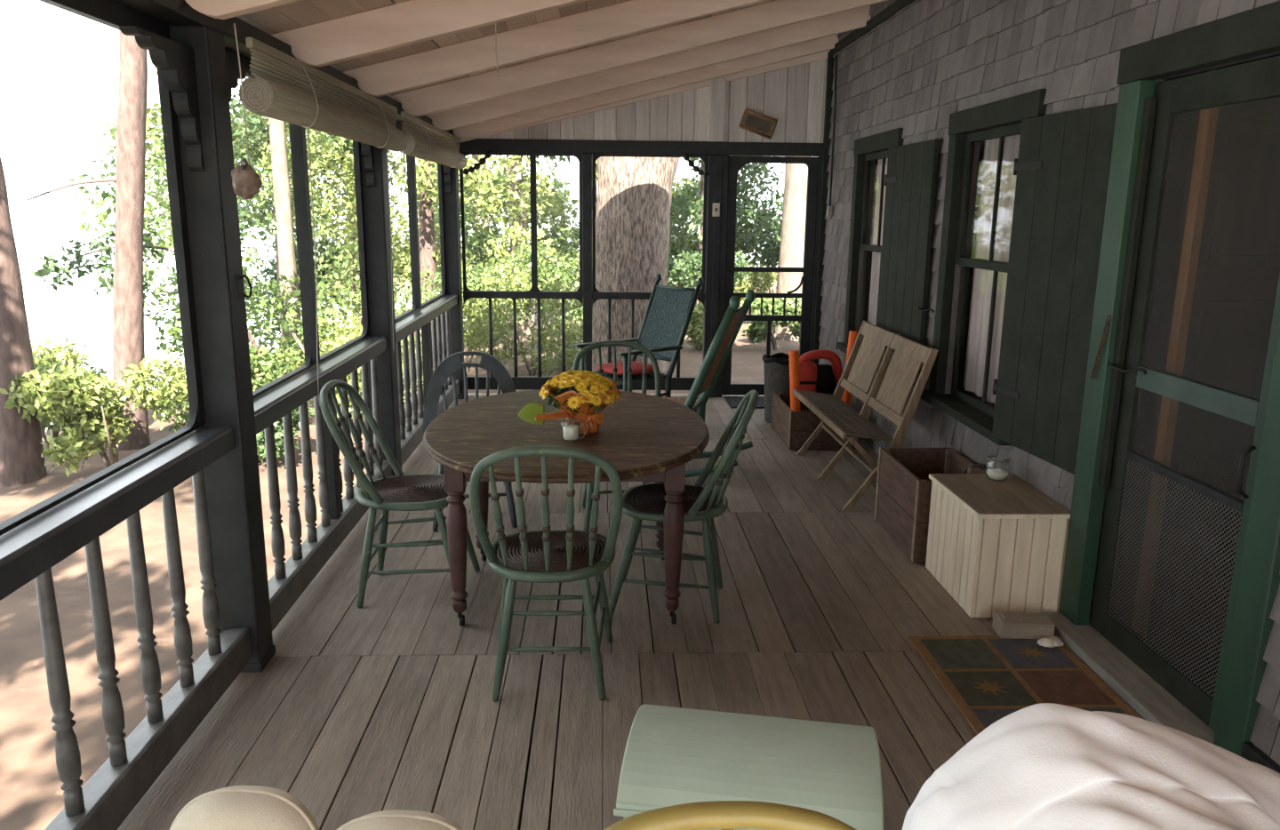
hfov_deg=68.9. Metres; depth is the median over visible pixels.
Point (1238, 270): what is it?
door
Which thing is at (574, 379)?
flower
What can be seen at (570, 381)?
flower
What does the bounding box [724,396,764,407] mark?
door mat
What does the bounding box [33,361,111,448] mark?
shrub
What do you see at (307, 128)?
pull cord
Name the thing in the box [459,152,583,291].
screen panel
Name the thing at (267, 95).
blind
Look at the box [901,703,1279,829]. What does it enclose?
sheet
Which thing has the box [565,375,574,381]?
flower
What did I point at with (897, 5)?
trim
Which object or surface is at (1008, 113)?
window
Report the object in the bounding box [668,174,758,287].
shrub
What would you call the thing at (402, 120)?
pull cord
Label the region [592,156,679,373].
tree
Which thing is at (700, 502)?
chair
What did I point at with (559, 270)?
shrub
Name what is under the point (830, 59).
trim
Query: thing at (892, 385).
bench
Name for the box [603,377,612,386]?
flower
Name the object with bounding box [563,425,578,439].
candle
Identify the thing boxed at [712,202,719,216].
switch plate
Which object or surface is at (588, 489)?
chair
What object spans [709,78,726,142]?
trim
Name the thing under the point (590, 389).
flower
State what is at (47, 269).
leafy branch
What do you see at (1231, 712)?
door
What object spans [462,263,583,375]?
shrub
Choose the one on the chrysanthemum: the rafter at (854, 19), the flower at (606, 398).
the flower at (606, 398)
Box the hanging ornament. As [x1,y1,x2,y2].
[231,159,262,199]
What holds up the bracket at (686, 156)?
attached to the porch post at (717, 164)
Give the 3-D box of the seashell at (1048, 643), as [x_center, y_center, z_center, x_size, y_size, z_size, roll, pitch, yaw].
[1.533,0.853,3.511,0.077,0.024,0.061,1,12,1]
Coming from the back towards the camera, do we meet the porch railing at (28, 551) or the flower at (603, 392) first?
the flower at (603, 392)
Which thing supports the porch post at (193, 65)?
on the floor
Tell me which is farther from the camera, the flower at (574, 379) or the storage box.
the storage box
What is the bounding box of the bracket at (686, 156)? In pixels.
[683,152,708,177]
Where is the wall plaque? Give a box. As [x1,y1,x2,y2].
[738,108,777,139]
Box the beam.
[112,0,455,136]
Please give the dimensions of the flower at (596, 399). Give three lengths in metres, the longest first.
0.053 x 0.053 x 0.011 m
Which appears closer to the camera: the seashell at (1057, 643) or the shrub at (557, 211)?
the seashell at (1057, 643)
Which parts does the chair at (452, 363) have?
leg, leg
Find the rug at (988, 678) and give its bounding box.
[907,635,1141,735]
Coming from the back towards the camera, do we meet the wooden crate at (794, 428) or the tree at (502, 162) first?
the tree at (502, 162)
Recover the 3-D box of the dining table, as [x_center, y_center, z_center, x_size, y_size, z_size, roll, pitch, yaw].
[-0.299,0.391,3.929,1.178,0.735,1.561,0,12,-2]
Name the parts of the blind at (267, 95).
cord, head rail, cord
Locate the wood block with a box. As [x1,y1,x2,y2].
[992,611,1055,639]
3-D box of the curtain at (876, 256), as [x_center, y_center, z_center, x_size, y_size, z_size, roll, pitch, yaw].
[1.724,-1.124,6.495,0.042,1.310,0.810,0,12,-2]
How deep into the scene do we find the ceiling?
4.38 m
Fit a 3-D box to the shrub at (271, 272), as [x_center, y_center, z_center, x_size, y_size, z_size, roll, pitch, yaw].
[-7.066,-2.748,19.663,2.639,2.599,3.283,11,16,39]
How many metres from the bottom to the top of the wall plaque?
0.244 m
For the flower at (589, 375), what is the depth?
3.62 m
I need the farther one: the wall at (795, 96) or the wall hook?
the wall at (795, 96)
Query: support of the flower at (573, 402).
on the chrysanthemum
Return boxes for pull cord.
[233,23,249,165]
[306,128,319,406]
[385,149,394,351]
[401,120,406,176]
[495,22,499,81]
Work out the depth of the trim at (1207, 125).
3.20 m
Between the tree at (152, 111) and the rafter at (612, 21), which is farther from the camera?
the tree at (152, 111)
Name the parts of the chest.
lid moulding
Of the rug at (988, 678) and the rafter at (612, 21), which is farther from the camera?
the rafter at (612, 21)
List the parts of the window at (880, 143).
sill, sash, sash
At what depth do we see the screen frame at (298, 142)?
4.12 m
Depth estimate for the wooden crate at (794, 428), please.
6.37 m
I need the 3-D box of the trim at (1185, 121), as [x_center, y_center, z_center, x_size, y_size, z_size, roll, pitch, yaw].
[2.498,-0.896,4.920,1.430,3.120,6.800,0,12,-2]
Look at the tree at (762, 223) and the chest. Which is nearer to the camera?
the chest
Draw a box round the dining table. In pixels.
[422,389,709,625]
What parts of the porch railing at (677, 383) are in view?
rail, rail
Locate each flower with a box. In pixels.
[541,389,548,399]
[558,380,567,388]
[564,379,576,387]
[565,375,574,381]
[567,396,580,409]
[572,376,581,383]
[575,381,587,392]
[575,392,587,404]
[579,379,590,387]
[581,390,591,398]
[584,376,593,384]
[586,373,597,380]
[586,393,595,403]
[589,385,599,394]
[592,394,602,406]
[597,382,607,391]
[597,389,606,396]
[602,394,610,405]
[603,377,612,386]
[606,392,615,403]
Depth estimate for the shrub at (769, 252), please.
18.61 m
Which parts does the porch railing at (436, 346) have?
rail, rail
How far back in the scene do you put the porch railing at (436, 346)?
6.38 m
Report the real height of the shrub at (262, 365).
1.471 m
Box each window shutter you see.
[876,139,939,387]
[992,96,1157,487]
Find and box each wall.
[480,49,830,143]
[817,0,1279,767]
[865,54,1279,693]
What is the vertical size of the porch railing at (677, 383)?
0.850 m
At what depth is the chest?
1.94 m
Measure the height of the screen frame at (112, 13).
2.029 m
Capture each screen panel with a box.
[386,116,446,321]
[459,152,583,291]
[592,153,707,292]
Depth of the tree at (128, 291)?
8.52 m
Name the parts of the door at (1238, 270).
panel moulding, panel moulding, panel moulding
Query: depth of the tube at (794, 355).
6.33 m
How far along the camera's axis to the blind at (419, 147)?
6.12 m
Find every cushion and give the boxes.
[169,785,319,829]
[336,809,463,829]
[595,360,654,375]
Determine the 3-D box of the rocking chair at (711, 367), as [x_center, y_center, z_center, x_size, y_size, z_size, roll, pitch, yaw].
[0.190,-0.208,5.742,0.964,1.118,0.542,5,13,17]
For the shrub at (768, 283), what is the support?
on the ground
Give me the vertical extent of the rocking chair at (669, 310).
1.108 m
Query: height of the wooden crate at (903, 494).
0.398 m
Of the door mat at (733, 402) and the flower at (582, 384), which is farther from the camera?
the door mat at (733, 402)
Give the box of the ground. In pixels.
[0,276,799,829]
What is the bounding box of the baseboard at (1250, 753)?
[1240,743,1279,773]
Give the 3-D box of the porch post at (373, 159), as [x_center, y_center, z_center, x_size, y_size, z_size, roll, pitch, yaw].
[-1.478,-0.618,5.284,0.154,2.159,0.871,0,12,-2]
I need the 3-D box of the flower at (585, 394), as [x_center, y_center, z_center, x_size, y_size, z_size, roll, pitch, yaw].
[-0.206,-0.082,3.542,0.046,0.009,0.046,-29,66,-26]
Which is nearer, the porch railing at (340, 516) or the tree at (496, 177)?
the porch railing at (340, 516)
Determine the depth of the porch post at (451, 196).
7.72 m
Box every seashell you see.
[1036,638,1056,647]
[1048,635,1063,647]
[1052,639,1063,647]
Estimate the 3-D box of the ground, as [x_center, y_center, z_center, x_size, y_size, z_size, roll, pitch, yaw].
[-3.830,-0.339,21.300,46.000,5.140,62.000,0,12,-2]
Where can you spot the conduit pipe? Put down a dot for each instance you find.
(829, 209)
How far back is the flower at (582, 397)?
3.53 m
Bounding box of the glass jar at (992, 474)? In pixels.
[984,456,1011,481]
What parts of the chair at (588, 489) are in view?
leg, leg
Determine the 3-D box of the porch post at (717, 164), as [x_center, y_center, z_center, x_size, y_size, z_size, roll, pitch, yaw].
[0.642,-1.150,7.989,0.170,2.075,0.122,0,12,-2]
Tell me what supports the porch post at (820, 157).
on the floor
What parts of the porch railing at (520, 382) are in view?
rail, rail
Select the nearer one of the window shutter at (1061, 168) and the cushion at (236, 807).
the cushion at (236, 807)
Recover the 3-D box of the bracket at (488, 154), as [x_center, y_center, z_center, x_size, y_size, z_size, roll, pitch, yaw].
[-1.338,-2.073,7.669,0.238,0.195,0.051,0,12,-2]
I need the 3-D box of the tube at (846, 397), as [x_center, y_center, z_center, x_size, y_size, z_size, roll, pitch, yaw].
[1.453,-0.201,6.525,0.117,0.774,0.068,-2,13,-13]
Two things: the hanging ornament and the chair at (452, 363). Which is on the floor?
the chair at (452, 363)
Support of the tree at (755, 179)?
on the ground
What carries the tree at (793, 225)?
on the ground
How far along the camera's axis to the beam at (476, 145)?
7.71 m
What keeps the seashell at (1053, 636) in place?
on the rug at (988, 678)
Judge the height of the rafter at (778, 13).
0.897 m
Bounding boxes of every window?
[835,128,903,372]
[920,88,1047,445]
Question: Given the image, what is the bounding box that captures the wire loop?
[962,464,991,473]
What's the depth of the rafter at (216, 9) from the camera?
2.70 m
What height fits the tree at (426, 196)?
7.016 m
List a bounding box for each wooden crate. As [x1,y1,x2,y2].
[771,392,860,449]
[874,447,986,563]
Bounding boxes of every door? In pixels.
[721,155,819,395]
[1058,0,1279,756]
[1127,96,1279,635]
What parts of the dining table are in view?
leg, leg, leg, leg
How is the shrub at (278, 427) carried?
on the ground
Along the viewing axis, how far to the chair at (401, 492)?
3.81 m
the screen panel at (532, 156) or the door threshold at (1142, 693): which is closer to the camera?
the door threshold at (1142, 693)
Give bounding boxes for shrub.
[0,347,188,477]
[30,335,93,438]
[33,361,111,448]
[149,302,295,432]
[184,376,314,463]
[243,228,350,344]
[256,313,403,409]
[322,329,433,421]
[391,207,510,294]
[393,257,543,375]
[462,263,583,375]
[498,239,593,348]
[504,186,579,317]
[666,246,751,307]
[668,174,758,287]
[685,301,703,351]
[690,183,781,293]
[698,263,777,311]
[740,297,801,350]
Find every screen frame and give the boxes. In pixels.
[0,0,205,535]
[224,48,370,398]
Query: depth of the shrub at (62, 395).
7.78 m
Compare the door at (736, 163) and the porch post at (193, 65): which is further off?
the door at (736, 163)
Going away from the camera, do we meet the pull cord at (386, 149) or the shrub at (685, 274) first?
the pull cord at (386, 149)
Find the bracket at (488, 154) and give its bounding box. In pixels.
[463,151,491,175]
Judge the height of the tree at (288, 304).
6.346 m
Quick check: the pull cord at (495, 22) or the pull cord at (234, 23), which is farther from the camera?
the pull cord at (495, 22)
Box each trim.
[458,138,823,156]
[460,49,828,142]
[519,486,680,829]
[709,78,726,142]
[812,51,834,364]
[830,0,916,55]
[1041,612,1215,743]
[1131,69,1219,639]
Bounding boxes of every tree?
[0,155,47,487]
[25,30,150,450]
[68,113,397,378]
[102,59,407,343]
[232,114,391,337]
[254,129,557,356]
[416,154,574,263]
[432,155,579,338]
[458,154,597,226]
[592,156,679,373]
[669,157,783,301]
[670,176,698,258]
[689,155,784,292]
[773,163,807,341]
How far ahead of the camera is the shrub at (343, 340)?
9.48 m
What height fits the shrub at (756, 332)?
0.822 m
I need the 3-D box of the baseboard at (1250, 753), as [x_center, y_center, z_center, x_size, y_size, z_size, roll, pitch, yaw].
[1.816,1.488,0.468,0.020,0.130,4.535,0,12,-2]
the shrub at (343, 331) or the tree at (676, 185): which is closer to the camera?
the shrub at (343, 331)
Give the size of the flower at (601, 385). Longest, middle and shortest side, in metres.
0.057 x 0.057 x 0.012 m
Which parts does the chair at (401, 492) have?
leg, leg, woven seat, seat frame, leg, leg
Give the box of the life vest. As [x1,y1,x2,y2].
[799,349,843,401]
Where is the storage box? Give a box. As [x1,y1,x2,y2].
[925,473,1070,617]
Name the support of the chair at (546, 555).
on the floor
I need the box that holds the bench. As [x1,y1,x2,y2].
[792,320,938,510]
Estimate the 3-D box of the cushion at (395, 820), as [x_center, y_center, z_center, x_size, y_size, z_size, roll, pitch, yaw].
[-0.397,0.807,1.542,0.308,0.305,0.176,1,12,4]
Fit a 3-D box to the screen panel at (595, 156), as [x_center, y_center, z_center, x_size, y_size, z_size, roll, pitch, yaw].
[0.075,-1.220,7.978,0.965,1.945,0.024,0,12,-2]
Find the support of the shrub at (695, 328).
on the ground
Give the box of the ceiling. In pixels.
[236,0,775,95]
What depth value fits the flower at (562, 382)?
3.58 m
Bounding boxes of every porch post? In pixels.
[119,24,275,671]
[359,105,401,476]
[437,140,464,399]
[582,152,591,372]
[702,154,728,397]
[809,156,823,361]
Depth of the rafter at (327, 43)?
3.61 m
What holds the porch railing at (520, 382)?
attached to the porch post at (587, 157)
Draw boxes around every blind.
[238,37,407,151]
[400,111,467,168]
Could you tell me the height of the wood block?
0.077 m
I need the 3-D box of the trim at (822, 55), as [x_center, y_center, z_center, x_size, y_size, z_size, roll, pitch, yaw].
[0.014,-2.624,7.622,3.030,0.818,0.030,0,12,-2]
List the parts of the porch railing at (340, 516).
rail, rail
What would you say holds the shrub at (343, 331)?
on the ground
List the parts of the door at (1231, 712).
rail, rail, rail, head casing, rail, handle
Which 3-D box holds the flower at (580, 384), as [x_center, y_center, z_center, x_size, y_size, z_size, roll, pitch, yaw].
[-0.224,-0.108,3.554,0.055,0.011,0.054,13,54,-1]
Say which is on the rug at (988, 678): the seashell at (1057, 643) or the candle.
the seashell at (1057, 643)
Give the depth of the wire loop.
4.34 m
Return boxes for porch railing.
[0,425,251,829]
[253,336,392,631]
[395,294,459,465]
[462,290,583,390]
[592,291,704,390]
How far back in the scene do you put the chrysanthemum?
3.61 m
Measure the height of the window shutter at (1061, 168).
1.390 m
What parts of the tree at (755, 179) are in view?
crown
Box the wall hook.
[240,274,252,297]
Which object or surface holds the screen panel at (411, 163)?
attached to the porch post at (451, 196)
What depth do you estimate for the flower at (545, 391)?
3.61 m
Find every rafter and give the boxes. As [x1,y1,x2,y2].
[184,0,300,19]
[270,0,588,67]
[342,0,767,96]
[388,0,887,116]
[424,5,871,130]
[451,33,838,139]
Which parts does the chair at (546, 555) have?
leg, leg, woven seat, seat frame, leg, leg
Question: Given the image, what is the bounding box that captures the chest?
[613,704,883,829]
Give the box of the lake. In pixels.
[10,217,577,429]
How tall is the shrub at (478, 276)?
1.683 m
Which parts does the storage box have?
lid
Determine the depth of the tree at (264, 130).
17.05 m
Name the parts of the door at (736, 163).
rail, rail, rail, rail, rail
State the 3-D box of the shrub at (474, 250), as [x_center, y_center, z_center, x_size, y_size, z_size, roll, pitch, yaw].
[-4.231,-3.186,20.106,3.290,2.622,3.061,0,12,-2]
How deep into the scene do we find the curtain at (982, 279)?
4.77 m
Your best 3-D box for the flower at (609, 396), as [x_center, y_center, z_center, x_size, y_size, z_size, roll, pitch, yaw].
[-0.111,-0.068,3.597,0.012,0.057,0.058,-26,14,23]
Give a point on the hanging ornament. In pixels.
(246, 183)
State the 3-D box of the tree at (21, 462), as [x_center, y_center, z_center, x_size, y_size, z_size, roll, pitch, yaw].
[-6.228,-4.431,6.948,3.670,10.368,4.183,0,12,-2]
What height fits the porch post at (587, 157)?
2.075 m
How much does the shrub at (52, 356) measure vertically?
1.334 m
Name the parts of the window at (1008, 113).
sill, sash, sash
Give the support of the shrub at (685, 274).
on the ground
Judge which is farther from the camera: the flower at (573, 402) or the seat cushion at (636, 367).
the seat cushion at (636, 367)
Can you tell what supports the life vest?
on the wooden crate at (794, 428)
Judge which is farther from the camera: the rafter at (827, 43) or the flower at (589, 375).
the rafter at (827, 43)
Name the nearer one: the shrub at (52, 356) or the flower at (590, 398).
the flower at (590, 398)
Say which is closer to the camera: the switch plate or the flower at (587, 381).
the flower at (587, 381)
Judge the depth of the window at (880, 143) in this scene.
6.82 m
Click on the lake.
(75, 313)
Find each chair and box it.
[319,379,479,608]
[423,351,517,531]
[469,446,622,701]
[572,273,703,412]
[572,340,660,531]
[603,800,855,829]
[608,390,758,623]
[660,289,755,477]
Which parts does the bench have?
leg, seat, leg, leg, post, rail, seat, leg, leg, panel, rail, post, rail, panel, rail, post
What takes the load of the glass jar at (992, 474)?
on the storage box
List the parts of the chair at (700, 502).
leg, leg, woven seat, seat frame, leg, leg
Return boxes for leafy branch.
[31,93,275,357]
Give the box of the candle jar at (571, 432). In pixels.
[560,419,585,441]
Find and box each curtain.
[867,158,887,325]
[963,134,1020,403]
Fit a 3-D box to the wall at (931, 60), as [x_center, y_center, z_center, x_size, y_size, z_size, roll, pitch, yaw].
[1.794,-0.568,2.977,0.126,3.122,10.320,0,12,-2]
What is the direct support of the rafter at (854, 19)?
attached to the ceiling
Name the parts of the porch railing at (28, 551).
rail, rail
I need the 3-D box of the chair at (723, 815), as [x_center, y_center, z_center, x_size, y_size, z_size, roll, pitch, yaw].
[0.111,0.967,0.956,0.480,0.903,0.572,0,12,-2]
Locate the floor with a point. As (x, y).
(387, 703)
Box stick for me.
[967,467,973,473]
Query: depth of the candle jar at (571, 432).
3.54 m
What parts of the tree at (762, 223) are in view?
crown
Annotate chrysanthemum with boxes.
[517,370,621,434]
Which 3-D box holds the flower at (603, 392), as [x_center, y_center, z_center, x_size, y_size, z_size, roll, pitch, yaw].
[-0.146,-0.084,3.570,0.045,0.009,0.045,16,49,-25]
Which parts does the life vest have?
panel, panel, panel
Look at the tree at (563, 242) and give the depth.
16.49 m
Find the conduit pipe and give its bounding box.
[826,55,837,215]
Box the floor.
[117,392,1143,829]
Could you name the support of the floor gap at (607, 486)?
attached to the floor
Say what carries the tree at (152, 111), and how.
on the ground
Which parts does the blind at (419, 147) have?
cord, head rail, cord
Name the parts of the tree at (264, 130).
crown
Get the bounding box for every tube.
[788,350,800,411]
[840,330,858,406]
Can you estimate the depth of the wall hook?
3.10 m
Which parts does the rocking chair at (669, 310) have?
post, arm, seat rail, post, woven seat, post, arm, rail, rail, post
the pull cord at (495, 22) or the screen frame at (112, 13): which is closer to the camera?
the screen frame at (112, 13)
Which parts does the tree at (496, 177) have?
crown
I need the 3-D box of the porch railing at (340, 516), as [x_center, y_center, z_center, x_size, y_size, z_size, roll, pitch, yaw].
[-1.448,0.186,4.321,0.121,0.835,2.078,0,12,-2]

